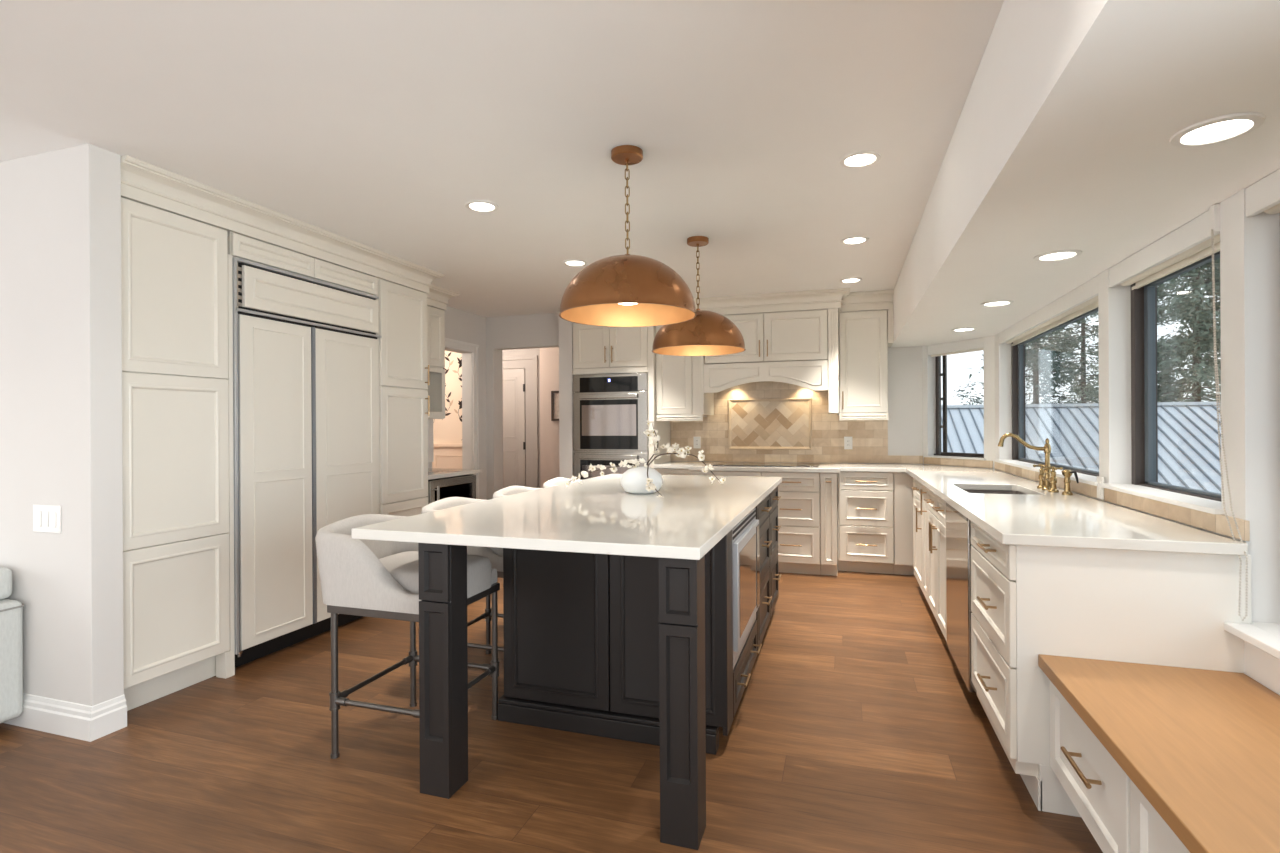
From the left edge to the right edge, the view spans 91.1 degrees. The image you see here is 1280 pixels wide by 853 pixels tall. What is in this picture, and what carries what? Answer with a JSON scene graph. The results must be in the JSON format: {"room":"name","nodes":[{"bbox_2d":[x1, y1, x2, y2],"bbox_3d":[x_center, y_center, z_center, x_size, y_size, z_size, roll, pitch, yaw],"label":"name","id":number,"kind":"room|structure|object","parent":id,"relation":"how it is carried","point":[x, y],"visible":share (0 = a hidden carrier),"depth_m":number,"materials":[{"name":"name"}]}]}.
{"room":"kitchen","nodes":[
{"label":"kitchen","id":0,"kind":"room"},
{"bbox_2d":[0,143,123,705],"bbox_3d":[-4.263,0.071,3.284,4.270,2.440,0.120,0,0,18],"label":"wall","id":1,"kind":"structure","parent":0,"point":[61,304],"depth_m":2.64,"materials":[{"name":"white paint"}]},
{"bbox_2d":[33,504,60,533],"bbox_3d":[-2.503,0.390,2.649,0.172,0.116,0.009,0,0,18],"label":"light switch","id":2,"kind":"object","parent":1,"relation":"attached to","point":[46,518],"visible":1,"depth_m":2.64,"materials":[{"name":"white plastic"}]},
{"bbox_2d":[3,693,126,741],"bbox_3d":[-4.203,1.223,3.258,4.188,0.135,0.138,0,0,18],"label":"baseboard","id":3,"kind":"structure","parent":1,"relation":"attached to","point":[49,715],"depth_m":2.62,"materials":[{"name":"white paint"}]},
{"bbox_2d":[433,350,461,443],"bbox_3d":[-2.508,-0.085,7.248,1.980,2.728,0.121,0,0,18],"label":"wall","id":4,"kind":"structure","parent":0,"point":[447,430],"depth_m":7.06,"materials":[{"name":"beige paint"}]},
{"bbox_2d":[432,443,461,468],"bbox_3d":[-2.590,0.737,7.195,1.850,1.085,0.034,0,0,18],"label":"trim","id":5,"kind":"structure","parent":4,"relation":"attached to","point":[449,456],"depth_m":7.06,"materials":[{"name":"paint"}]},
{"bbox_2d":[428,306,486,499],"bbox_3d":[-2.283,0.059,4.912,0.120,2.440,4.190,0,0,18],"label":"wall","id":6,"kind":"structure","parent":0,"point":[460,325],"depth_m":6.48,"materials":[{"name":"white paint"}]},
{"bbox_2d":[426,306,444,418],"bbox_3d":[-1.930,-0.536,5.239,0.348,0.945,0.528,0,0,18],"label":"upper cabinet","id":7,"kind":"object","parent":6,"relation":"attached to","point":[435,316],"visible":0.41,"depth_m":5.38,"materials":[{"name":"beige paint"}]},
{"bbox_2d":[428,338,478,498],"bbox_3d":[-1.810,0.215,6.138,0.028,2.122,0.834,0,0,18],"label":"trim","id":8,"kind":"structure","parent":6,"relation":"attached to","point":[451,343],"depth_m":6.46,"materials":[{"name":"white paint"}]},
{"bbox_2d":[0,0,1003,316],"bbox_3d":[-2.114,-1.210,2.832,8.650,0.100,11.300,0,0,18],"label":"ceiling","id":9,"kind":"structure","parent":0,"point":[375,124],"depth_m":2.35,"materials":[{"name":"paint"}]},
{"bbox_2d":[465,200,498,211],"bbox_3d":[-0.837,-1.163,3.324,0.173,0.008,0.173,0,0,18],"label":"recessed light","id":10,"kind":"object","parent":9,"relation":"in","point":[474,205],"visible":1,"depth_m":3.31,"materials":[{"name":"white plastic"}]},
{"bbox_2d":[563,259,586,265],"bbox_3d":[-0.462,-1.166,4.485,0.173,0.008,0.173,0,0,18],"label":"recessed light","id":11,"kind":"object","parent":9,"relation":"in","point":[574,262],"visible":1,"depth_m":4.47,"materials":[{"name":"white plastic"}]},
{"bbox_2d":[559,145,696,326],"bbox_3d":[-0.053,-0.821,2.681,0.586,0.700,0.586,0,0,18],"label":"pendant lamp","id":12,"kind":"object","parent":9,"relation":"hanging from","point":[627,290],"visible":1,"depth_m":2.52,"materials":[{"name":"orange metal"}]},
{"bbox_2d":[652,236,745,355],"bbox_3d":[0.364,-0.824,3.936,0.586,0.700,0.586,0,0,18],"label":"pendant lamp","id":13,"kind":"object","parent":9,"relation":"hanging from","point":[710,333],"visible":0.85,"depth_m":3.75,"materials":[{"name":"orange metal"}]},
{"bbox_2d":[840,278,861,282],"bbox_3d":[1.701,-1.178,5.070,0.173,0.008,0.173,0,0,18],"label":"recessed light","id":14,"kind":"object","parent":9,"relation":"in","point":[846,280],"visible":1,"depth_m":5.07,"materials":[{"name":"white plastic"}]},
{"bbox_2d":[840,236,868,244],"bbox_3d":[1.358,-1.176,3.972,0.173,0.008,0.173,0,0,18],"label":"recessed light","id":15,"kind":"object","parent":9,"relation":"in","point":[853,240],"visible":1,"depth_m":3.97,"materials":[{"name":"white plastic"}]},
{"bbox_2d":[840,150,880,167],"bbox_3d":[0.969,-1.173,2.764,0.173,0.008,0.173,0,0,18],"label":"recessed light","id":16,"kind":"object","parent":9,"relation":"in","point":[859,159],"visible":1,"depth_m":2.76,"materials":[{"name":"white plastic"}]},
{"bbox_2d":[502,348,539,487],"bbox_3d":[-2.260,0.057,8.556,2.450,2.440,0.100,0,0,18],"label":"wall","id":17,"kind":"structure","parent":0,"point":[534,351],"depth_m":8.21,"materials":[{"name":"grey paint"}]},
{"bbox_2d":[502,369,525,487],"bbox_3d":[-1.881,0.255,8.342,0.780,2.020,0.071,0,0,18],"label":"door","id":18,"kind":"structure","parent":17,"relation":"in","point":[514,428],"depth_m":8.29,"materials":[{"name":"grey paint"}]},
{"bbox_2d":[502,355,538,487],"bbox_3d":[-1.873,0.175,8.363,1.143,2.200,0.030,0,0,18],"label":"trim","id":19,"kind":"structure","parent":17,"relation":"attached to","point":[530,363],"depth_m":8.22,"materials":[{"name":"grey paint"}]},
{"bbox_2d":[486,312,558,499],"bbox_3d":[-1.153,0.052,6.649,0.967,2.440,0.190,0,0,18],"label":"wall","id":20,"kind":"structure","parent":0,"point":[529,331],"depth_m":6.68,"materials":[{"name":"white paint"}]},
{"bbox_2d":[540,347,559,487],"bbox_3d":[-0.037,0.045,7.629,2.350,2.440,0.500,0,0,18],"label":"wall","id":21,"kind":"structure","parent":0,"point":[549,357],"depth_m":7.72,"materials":[{"name":"paint"}]},
{"bbox_2d":[551,391,558,420],"bbox_3d":[-0.948,-0.253,7.643,0.280,0.369,0.030,0,0,18],"label":"framed picture","id":22,"kind":"object","parent":21,"relation":"attached to","point":[554,394],"visible":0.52,"depth_m":7.67,"materials":[{"name":"brown wood"}]},
{"bbox_2d":[554,393,558,418],"bbox_3d":[-0.945,-0.253,7.652,0.230,0.315,0.011,0,0,18],"label":"print","id":23,"kind":"object","parent":22,"relation":"attached to","point":[556,395],"depth_m":7.67,"materials":[{"name":"paper"}]},
{"bbox_2d":[0,571,1102,852],"bbox_3d":[-2.101,1.329,2.834,8.650,0.100,11.300,0,0,18],"label":"floor","id":24,"kind":"structure","parent":0,"point":[856,727],"depth_m":2.33,"materials":[{"name":"brown wood"}]},
{"bbox_2d":[0,567,23,722],"bbox_3d":[-3.288,0.944,2.265,1.053,0.685,1.201,0,0,18],"label":"sofa","id":25,"kind":"object","parent":24,"relation":"on","point":[11,611],"visible":1,"depth_m":2.63,"materials":[{"name":"white fabric"}]},
{"bbox_2d":[0,567,11,599],"bbox_3d":[-3.148,0.668,2.715,0.935,0.136,0.235,0,0,18],"label":"cushion","id":26,"kind":"object","parent":25,"relation":"on","point":[5,573],"depth_m":2.65,"materials":[{"name":"white fabric"}]},
{"bbox_2d":[121,197,234,710],"bbox_3d":[-2.470,0.140,3.065,0.628,2.286,0.553,0,0,18],"label":"pantry cabinet","id":27,"kind":"object","parent":24,"relation":"on","point":[177,275],"visible":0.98,"depth_m":2.96,"materials":[{"name":"beige paint"}]},
{"bbox_2d":[232,257,381,667],"bbox_3d":[-2.214,0.202,3.844,0.645,2.155,1.082,0,0,18],"label":"refrigerator","id":28,"kind":"object","parent":24,"relation":"on","point":[305,409],"visible":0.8,"depth_m":3.59,"materials":[{"name":"white wood"}]},
{"bbox_2d":[227,232,376,295],"bbox_3d":[-2.228,-0.942,3.833,0.628,0.127,1.059,0,0,18],"label":"upper cabinet","id":29,"kind":"object","parent":28,"relation":"on","point":[239,246],"visible":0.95,"depth_m":3.62,"materials":[{"name":"beige paint"}]},
{"bbox_2d":[121,155,458,309],"bbox_3d":[-2.081,-1.084,4.157,0.699,0.152,2.877,0,0,18],"label":"crown molding","id":30,"kind":"structure","parent":29,"relation":"attached to","point":[142,182],"depth_m":3.37,"materials":[{"name":"beige paint"}]},
{"bbox_2d":[376,278,429,516],"bbox_3d":[-1.961,0.135,4.588,0.662,2.285,0.528,0,0,18],"label":"pantry cabinet","id":31,"kind":"object","parent":24,"relation":"on","point":[403,400],"visible":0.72,"depth_m":4.48,"materials":[{"name":"beige paint"}]},
{"bbox_2d":[315,514,499,758],"bbox_3d":[-0.948,0.825,2.594,0.574,0.896,0.504,0,0,18],"label":"bar stool","id":32,"kind":"object","parent":24,"relation":"on","point":[359,577],"visible":0.69,"depth_m":2.41,"materials":[{"name":"grey fabric"}]},
{"bbox_2d":[418,543,467,798],"bbox_3d":[-0.693,0.836,2.219,0.118,0.872,0.117,0,0,18],"label":"island post","id":33,"kind":"object","parent":24,"relation":"on","point":[443,648],"visible":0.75,"depth_m":2.18,"materials":[{"name":"grey paint"}]},
{"bbox_2d":[421,497,503,653],"bbox_3d":[-0.764,0.824,3.253,0.574,0.896,0.504,0,0,18],"label":"bar stool","id":34,"kind":"object","parent":24,"relation":"on","point":[495,555],"visible":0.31,"depth_m":3.18,"materials":[{"name":"grey fabric"}]},
{"bbox_2d":[492,486,541,498],"bbox_3d":[-0.559,0.822,3.891,0.574,0.896,0.504,0,0,18],"label":"bar stool","id":35,"kind":"object","parent":24,"relation":"on","point":[510,490],"visible":0.08,"depth_m":3.93,"materials":[{"name":"grey fabric"}]},
{"bbox_2d":[543,477,578,487],"bbox_3d":[-0.353,0.821,4.529,0.574,0.896,0.504,0,0,18],"label":"bar stool","id":36,"kind":"object","parent":24,"relation":"on","point":[559,480],"visible":0.05,"depth_m":4.54,"materials":[{"name":"grey fabric"}]},
{"bbox_2d":[573,323,670,468],"bbox_3d":[-0.178,0.124,6.287,0.823,2.285,0.652,0,0,18],"label":"tall cabinet","id":37,"kind":"object","parent":24,"relation":"on","point":[596,349],"visible":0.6,"depth_m":6.01,"materials":[{"name":"beige paint"}]},
{"bbox_2d":[573,373,647,479],"bbox_3d":[-0.206,0.159,6.273,0.754,1.327,0.626,0,0,18],"label":"double oven","id":38,"kind":"object","parent":37,"relation":"in","point":[610,411],"visible":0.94,"depth_m":6.00,"materials":[{"name":"silver metal"}]},
{"bbox_2d":[498,530,761,754],"bbox_3d":[0.186,0.832,3.526,1.038,0.875,2.038,0,0,18],"label":"base cabinet","id":39,"kind":"object","parent":24,"relation":"on","point":[581,630],"visible":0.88,"depth_m":2.59,"materials":[{"name":"grey paint"}]},
{"bbox_2d":[351,474,781,559],"bbox_3d":[-0.020,0.376,3.309,1.267,0.036,2.655,0,0,18],"label":"countertop","id":40,"kind":"structure","parent":39,"relation":"on","point":[596,515],"depth_m":2.43,"materials":[{"name":"white stone"}]},
{"bbox_2d":[620,466,662,493],"bbox_3d":[0.009,0.287,3.381,0.232,0.140,0.232,0,0,18],"label":"vase","id":41,"kind":"object","parent":40,"relation":"on","point":[633,481],"visible":0.88,"depth_m":3.30,"materials":[{"name":"white ceramic"}]},
{"bbox_2d":[566,459,639,486],"bbox_3d":[-0.200,0.248,3.369,0.402,0.150,0.071,0,0,2],"label":"branch","id":42,"kind":"object","parent":41,"relation":"in","point":[633,462],"visible":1,"depth_m":3.36,"materials":[{"name":"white plant"}]},
{"bbox_2d":[639,458,662,496],"bbox_3d":[0.045,0.277,3.256,0.082,0.220,0.236,0,0,-29],"label":"branch","id":43,"kind":"object","parent":41,"relation":"in","point":[650,486],"visible":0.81,"depth_m":3.22,"materials":[{"name":"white plant"}]},
{"bbox_2d":[644,420,669,464],"bbox_3d":[0.081,0.109,3.357,0.161,0.286,0.070,0,0,18],"label":"branch","id":44,"kind":"object","parent":41,"relation":"in","point":[649,433],"visible":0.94,"depth_m":3.36,"materials":[{"name":"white plant"}]},
{"bbox_2d":[649,442,725,483],"bbox_3d":[0.224,0.188,3.267,0.479,0.212,0.061,0,0,29],"label":"branch","id":45,"kind":"object","parent":41,"relation":"in","point":[681,452],"visible":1,"depth_m":3.25,"materials":[{"name":"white plant"}]},
{"bbox_2d":[732,507,759,668],"bbox_3d":[0.493,0.697,2.912,0.038,0.600,0.737,0,0,18],"label":"microwave","id":46,"kind":"object","parent":39,"relation":"in","point":[745,535],"visible":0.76,"depth_m":2.78,"materials":[{"name":"metal"}]},
{"bbox_2d":[655,468,691,474],"bbox_3d":[0.412,0.828,6.106,0.398,0.872,0.627,0,0,18],"label":"base cabinet","id":47,"kind":"object","parent":24,"relation":"on","point":[662,471],"visible":0.05,"depth_m":5.85,"materials":[{"name":"beige paint"}]},
{"bbox_2d":[659,555,705,849],"bbox_3d":[0.133,0.832,1.953,0.118,0.872,0.117,0,0,18],"label":"island post","id":48,"kind":"object","parent":24,"relation":"on","point":[681,581],"visible":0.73,"depth_m":1.91,"materials":[{"name":"grey paint"}]},
{"bbox_2d":[692,471,820,574],"bbox_3d":[1.097,0.824,5.780,1.099,0.872,0.827,0,0,18],"label":"base cabinet","id":49,"kind":"object","parent":24,"relation":"on","point":[799,534],"visible":0.46,"depth_m":5.32,"materials":[{"name":"beige paint"}]},
{"bbox_2d":[756,495,771,649],"bbox_3d":[0.264,0.830,3.703,0.997,0.872,0.601,0,0,18],"label":"base cabinet","id":50,"kind":"object","parent":24,"relation":"on","point":[763,509],"visible":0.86,"depth_m":3.58,"materials":[{"name":"grey paint"}]},
{"bbox_2d":[769,486,781,618],"bbox_3d":[0.439,0.829,4.247,0.997,0.872,0.528,0,0,18],"label":"base cabinet","id":51,"kind":"object","parent":24,"relation":"on","point":[773,496],"visible":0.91,"depth_m":4.11,"materials":[{"name":"grey paint"}]},
{"bbox_2d":[820,473,837,575],"bbox_3d":[1.687,0.821,5.590,0.133,0.872,0.827,0,0,18],"label":"base cabinet","id":52,"kind":"object","parent":24,"relation":"on","point":[828,481],"visible":0.98,"depth_m":5.24,"materials":[{"name":"beige paint"}]},
{"bbox_2d":[838,471,893,573],"bbox_3d":[2.000,0.820,5.595,0.451,0.872,0.627,0,0,18],"label":"base cabinet","id":53,"kind":"object","parent":24,"relation":"on","point":[865,499],"visible":0.98,"depth_m":5.34,"materials":[{"name":"beige paint"}]},
{"bbox_2d":[894,472,913,574],"bbox_3d":[2.499,0.817,5.197,0.739,0.872,0.097,0,0,18],"label":"base cabinet","id":54,"kind":"object","parent":24,"relation":"on","point":[903,482],"visible":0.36,"depth_m":5.25,"materials":[{"name":"beige paint"}]},
{"bbox_2d":[911,478,922,591],"bbox_3d":[2.320,0.819,4.558,0.637,0.872,0.603,0,0,18],"label":"base cabinet","id":55,"kind":"object","parent":24,"relation":"on","point":[917,517],"visible":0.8,"depth_m":4.67,"materials":[{"name":"beige paint"}]},
{"bbox_2d":[920,485,928,601],"bbox_3d":[2.184,0.820,4.137,0.637,0.872,0.273,0,0,18],"label":"base cabinet","id":56,"kind":"object","parent":24,"relation":"on","point":[924,491],"visible":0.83,"depth_m":4.27,"materials":[{"name":"beige paint"}]},
{"bbox_2d":[946,503,975,692],"bbox_3d":[1.808,0.824,2.931,0.605,0.868,0.612,0,0,18],"label":"dishwasher","id":57,"kind":"object","parent":24,"relation":"on","point":[958,527],"visible":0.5,"depth_m":2.94,"materials":[{"name":"silver metal"}]},
{"bbox_2d":[924,489,1006,641],"bbox_3d":[2.018,0.821,3.619,0.637,0.872,0.807,0,0,18],"label":"base cabinet","id":58,"kind":"object","parent":24,"relation":"on","point":[936,505],"visible":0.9,"depth_m":3.66,"materials":[{"name":"beige paint"}]},
{"bbox_2d":[971,521,1251,816],"bbox_3d":[1.620,0.824,2.312,0.682,0.872,0.668,0,0,18],"label":"base cabinet","id":59,"kind":"object","parent":24,"relation":"on","point":[1172,609],"visible":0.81,"depth_m":2.04,"materials":[{"name":"beige paint"}]},
{"bbox_2d":[654,461,1247,555],"bbox_3d":[1.059,0.370,4.155,2.834,0.036,3.887,0,0,18],"label":"countertop","id":60,"kind":"structure","parent":59,"relation":"on","point":[1040,517],"depth_m":2.52,"materials":[{"name":"white stone"}]},
{"bbox_2d":[712,462,819,466],"bbox_3d":[1.168,0.347,5.771,0.920,0.007,0.500,0,0,18],"label":"cooktop","id":61,"kind":"object","parent":60,"relation":"in","point":[721,463],"visible":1,"depth_m":5.70,"materials":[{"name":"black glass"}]},
{"bbox_2d":[965,490,1026,494],"bbox_3d":[1.987,0.493,3.516,0.374,0.218,0.594,0,0,18],"label":"sink","id":62,"kind":"object","parent":60,"relation":"in","point":[968,491],"visible":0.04,"depth_m":3.77,"materials":[{"name":"silver metal"}]},
{"bbox_2d":[998,433,1062,492],"bbox_3d":[2.175,0.191,3.460,0.252,0.312,0.299,0,0,-42],"label":"faucet","id":63,"kind":"object","parent":60,"relation":"on","point":[1045,480],"visible":1,"depth_m":3.41,"materials":[{"name":"gold metal"}]},
{"bbox_2d":[1062,469,1078,494],"bbox_3d":[2.165,0.282,3.168,0.048,0.130,0.090,0,0,11],"label":"sprayer","id":64,"kind":"object","parent":60,"relation":"on","point":[1066,473],"visible":1,"depth_m":3.18,"materials":[{"name":"gold metal"}]},
{"bbox_2d":[1050,681,1189,852],"bbox_3d":[1.062,1.027,0.436,0.551,0.474,3.238,0,0,18],"label":"window bench","id":65,"kind":"object","parent":24,"relation":"on","point":[1118,816],"visible":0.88,"depth_m":1.65,"materials":[{"name":"white paint"}]},
{"bbox_2d":[1038,654,1279,852],"bbox_3d":[1.067,0.768,0.436,0.542,0.040,3.240,0,0,18],"label":"bench top","id":66,"kind":"object","parent":65,"relation":"on","point":[1202,746],"visible":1,"depth_m":1.50,"materials":[{"name":"brown wood"}]},
{"bbox_3d":[-1.807,0.841,5.194,0.595,0.870,0.705,0,0,18],"label":"base cabinet","id":67,"kind":"object","parent":24,"relation":"on","visible":0},
{"bbox_2d":[427,475,475,503],"bbox_3d":[-1.758,0.796,5.168,0.656,0.760,0.635,0,0,18],"label":"wine cooler","id":68,"kind":"object","parent":67,"relation":"in","point":[463,485],"visible":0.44,"depth_m":5.07,"materials":[{"name":"silver metal"}]},
{"bbox_2d":[428,468,480,479],"bbox_3d":[-1.792,0.388,5.195,0.632,0.033,0.722,0,0,18],"label":"countertop","id":69,"kind":"structure","parent":67,"relation":"on","point":[433,473],"depth_m":5.17,"materials":[{"name":"white stone"}]},
{"bbox_2d":[559,308,573,478],"bbox_3d":[-0.612,0.049,6.522,0.141,2.440,0.760,0,0,18],"label":"wall","id":70,"kind":"structure","parent":0,"point":[566,462],"depth_m":6.16,"materials":[{"name":"white paint"}]},
{"bbox_2d":[670,309,922,463],"bbox_3d":[1.079,0.040,6.303,3.212,2.440,0.140,0,0,18],"label":"wall","id":71,"kind":"structure","parent":0,"point":[905,364],"depth_m":5.79,"materials":[{"name":"white paint"}]},
{"bbox_2d":[656,325,702,420],"bbox_3d":[0.443,-0.536,6.143,0.449,0.970,0.532,0,0,18],"label":"upper cabinet","id":72,"kind":"object","parent":71,"relation":"attached to","point":[674,391],"visible":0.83,"depth_m":5.91,"materials":[{"name":"beige paint"}]},
{"bbox_2d":[692,308,838,414],"bbox_3d":[1.173,-0.571,5.863,1.298,0.909,0.517,0,0,18],"label":"upper cabinet","id":73,"kind":"object","parent":71,"relation":"attached to","point":[800,348],"visible":0.97,"depth_m":5.62,"materials":[{"name":"beige paint"}]},
{"bbox_2d":[694,288,893,314],"bbox_3d":[1.172,-1.102,5.704,2.116,0.152,0.299,0,0,18],"label":"crown molding","id":74,"kind":"structure","parent":73,"relation":"on","point":[826,298],"depth_m":5.57,"materials":[{"name":"beige paint"}]},
{"bbox_2d":[839,309,893,419],"bbox_3d":[2.049,-0.543,5.712,0.457,0.973,0.367,0,0,18],"label":"upper cabinet","id":75,"kind":"object","parent":71,"relation":"attached to","point":[863,335],"depth_m":5.58,"materials":[{"name":"beige paint"}]},
{"bbox_2d":[922,335,994,469],"bbox_3d":[2.791,0.259,5.422,0.140,1.985,0.789,0,0,-22],"label":"wall","id":76,"kind":"structure","parent":0,"point":[929,378],"depth_m":5.15,"materials":[{"name":"white paint"}]},
{"bbox_2d":[925,355,984,459],"bbox_3d":[2.764,-0.211,5.444,0.152,0.979,0.608,0,0,-22],"label":"window","id":77,"kind":"structure","parent":76,"relation":"in","point":[952,455],"depth_m":5.65,"materials":[{"name":"brown metal"}]},
{"bbox_2d":[928,338,982,356],"bbox_3d":[2.741,-0.682,5.435,0.063,0.098,0.574,0,0,-22],"label":"roller blind","id":78,"kind":"object","parent":76,"relation":"attached to","point":[971,345],"visible":0.98,"depth_m":5.41,"materials":[{"name":"beige fabric"}]},
{"bbox_2d":[891,0,1279,346],"bbox_3d":[1.304,-0.950,0.996,1.020,0.454,9.800,0,0,18],"label":"ceiling soffit","id":79,"kind":"structure","parent":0,"point":[1071,112],"depth_m":1.74,"materials":[{"name":"paint"}]},
{"bbox_2d":[951,327,976,330],"bbox_3d":[2.428,-0.727,4.711,0.173,0.008,0.173,0,0,18],"label":"recessed light","id":80,"kind":"object","parent":79,"relation":"in","point":[964,328],"visible":1,"depth_m":4.69,"materials":[{"name":"white plastic"}]},
{"bbox_2d":[980,300,1013,306],"bbox_3d":[2.103,-0.725,3.702,0.173,0.008,0.173,0,0,18],"label":"recessed light","id":81,"kind":"object","parent":79,"relation":"in","point":[997,302],"visible":1,"depth_m":3.69,"materials":[{"name":"white plastic"}]},
{"bbox_2d":[1033,249,1081,261],"bbox_3d":[1.767,-0.722,2.659,0.173,0.008,0.173,0,0,18],"label":"recessed light","id":82,"kind":"object","parent":79,"relation":"in","point":[1057,255],"visible":1,"depth_m":2.65,"materials":[{"name":"white plastic"}]},
{"bbox_2d":[1170,112,1265,147],"bbox_3d":[1.404,-0.719,1.532,0.173,0.008,0.173,0,0,18],"label":"recessed light","id":83,"kind":"object","parent":79,"relation":"in","point":[1223,128],"visible":1,"depth_m":1.52,"materials":[{"name":"white plastic"}]},
{"bbox_2d":[995,188,1279,694],"bbox_3d":[1.512,0.269,0.612,0.200,1.985,9.290,0,0,18],"label":"wall","id":84,"kind":"structure","parent":0,"point":[1249,246],"depth_m":1.93,"materials":[{"name":"white paint"}]},
{"bbox_2d":[670,381,1249,540],"bbox_3d":[2.005,-0.049,4.494,1.971,0.787,4.824,0,0,-18],"label":"backsplash","id":85,"kind":"structure","parent":84,"relation":"attached to","point":[769,421],"depth_m":6.03,"materials":[{"name":"stone"}]},
{"bbox_2d":[693,437,700,447],"bbox_3d":[0.578,0.163,6.372,0.074,0.120,0.008,0,0,18],"label":"power outlet","id":86,"kind":"object","parent":85,"relation":"attached to","point":[696,440],"visible":1,"depth_m":6.37,"materials":[{"name":"white plastic"}]},
{"bbox_2d":[844,437,851,448],"bbox_3d":[1.965,0.155,5.926,0.074,0.120,0.008,0,0,18],"label":"power outlet","id":87,"kind":"object","parent":85,"relation":"attached to","point":[847,440],"visible":1,"depth_m":5.92,"materials":[{"name":"white plastic"}]},
{"bbox_2d":[846,439,849,446],"bbox_3d":[1.964,0.155,5.923,0.034,0.068,0.003,0,0,18],"label":"socket","id":88,"kind":"object","parent":87,"relation":"attached to","point":[847,440],"depth_m":5.92,"materials":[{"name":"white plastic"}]},
{"bbox_2d":[1097,476,1103,499],"bbox_3d":[2.166,0.289,2.957,0.008,0.105,0.075,0,0,18],"label":"power outlet","id":89,"kind":"object","parent":85,"relation":"attached to","point":[1100,491],"visible":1,"depth_m":2.95,"materials":[{"name":"white plastic"}]},
{"bbox_2d":[1098,481,1100,494],"bbox_3d":[2.163,0.289,2.957,0.002,0.065,0.035,0,0,18],"label":"socket","id":90,"kind":"object","parent":89,"relation":"attached to","point":[1099,488],"depth_m":2.95,"materials":[{"name":"white plastic"}]},
{"bbox_2d":[995,307,1098,485],"bbox_3d":[2.569,-0.194,3.931,0.200,0.965,2.060,0,0,18],"label":"window","id":91,"kind":"structure","parent":84,"relation":"in","point":[1019,459],"depth_m":4.81,"materials":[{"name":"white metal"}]},
{"bbox_2d":[999,276,1097,345],"bbox_3d":[2.559,-0.676,3.949,0.114,0.110,2.002,0,0,18],"label":"roller blind","id":92,"kind":"object","parent":91,"relation":"attached to","point":[1083,299],"visible":0.7,"depth_m":3.69,"materials":[{"name":"beige fabric"}]},
{"bbox_2d":[1099,251,1224,514],"bbox_3d":[2.092,-0.190,2.451,0.200,0.965,0.950,0,0,18],"label":"window","id":93,"kind":"structure","parent":84,"relation":"in","point":[1144,408],"depth_m":2.79,"materials":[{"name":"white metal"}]},
{"bbox_2d":[1109,204,1247,620],"bbox_3d":[2.023,-0.077,2.361,0.166,1.302,1.096,0,0,18],"label":"roller blind","id":94,"kind":"object","parent":93,"relation":"attached to","point":[1198,239],"visible":0.99,"depth_m":2.30,"materials":[{"name":"beige fabric"}]},
{"bbox_2d":[1224,622,1279,659],"bbox_3d":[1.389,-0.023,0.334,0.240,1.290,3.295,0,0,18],"label":"window sill","id":95,"kind":"structure","parent":84,"relation":"in","point":[1264,636],"depth_m":1.81,"materials":[{"name":"white paint"}]},
{"bbox_2d":[1246,169,1279,216],"bbox_3d":[1.394,-0.668,0.333,0.114,0.110,3.284,0,0,18],"label":"roller blind","id":96,"kind":"object","parent":84,"relation":"attached to","point":[1264,195],"visible":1,"depth_m":1.84,"materials":[{"name":"white paint"}]},
{"label":"outside","id":97,"kind":"structure","parent":0,"visible":0},
{"bbox_3d":[36.697,3.714,13.400,58.400,0.100,72.000,0,0,18],"label":"ground","id":98,"kind":"structure","parent":97,"visible":0},
{"bbox_2d":[953,383,983,404],"bbox_3d":[14.974,0.931,28.002,4.429,5.680,4.179,0,0,18],"label":"conifer tree","id":99,"kind":"object","parent":98,"relation":"on","point":[966,395],"visible":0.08,"depth_m":27.86,"materials":[{"name":"green plant"}]},
{"bbox_2d":[966,326,1098,403],"bbox_3d":[12.701,-3.245,19.825,3.790,14.068,3.967,0,0,-33],"label":"conifer tree","id":100,"kind":"object","parent":98,"relation":"on","point":[1037,390],"visible":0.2,"depth_m":19.82,"materials":[{"name":"green plant"}]},
{"bbox_2d":[981,336,1085,379],"bbox_3d":[9.047,-2.189,15.062,3.100,12.000,3.942,0,0,45],"label":"conifer tree","id":101,"kind":"object","parent":98,"relation":"on","point":[1040,361],"visible":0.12,"depth_m":14.44,"materials":[{"name":"green plant"}]},
{"bbox_2d":[941,402,1220,493],"bbox_3d":[8.671,1.717,9.765,8.500,4.200,5.100,0,0,18],"label":"metal roof","id":102,"kind":"object","parent":98,"relation":"on","point":[1188,447],"visible":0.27,"depth_m":9.39,"materials":[{"name":"metal"}]},
{"bbox_2d":[1025,312,1165,403],"bbox_3d":[16.237,-3.233,23.495,5.998,14.000,6.822,0,0,18],"label":"conifer tree","id":103,"kind":"object","parent":98,"relation":"on","point":[1081,388],"visible":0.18,"depth_m":23.53,"materials":[{"name":"green plant"}]},
{"bbox_2d":[1091,286,1187,391],"bbox_3d":[22.191,-3.899,28.158,4.359,15.262,4.481,0,0,-7],"label":"conifer tree","id":104,"kind":"object","parent":98,"relation":"on","point":[1164,317],"visible":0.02,"depth_m":27.10,"materials":[{"name":"green plant"}]},
{"bbox_2d":[1087,258,1220,401],"bbox_3d":[13.338,-2.828,14.775,5.418,13.234,5.444,0,0,-42],"label":"conifer tree","id":105,"kind":"object","parent":98,"relation":"on","point":[1178,348],"visible":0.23,"depth_m":14.35,"materials":[{"name":"green plant"}]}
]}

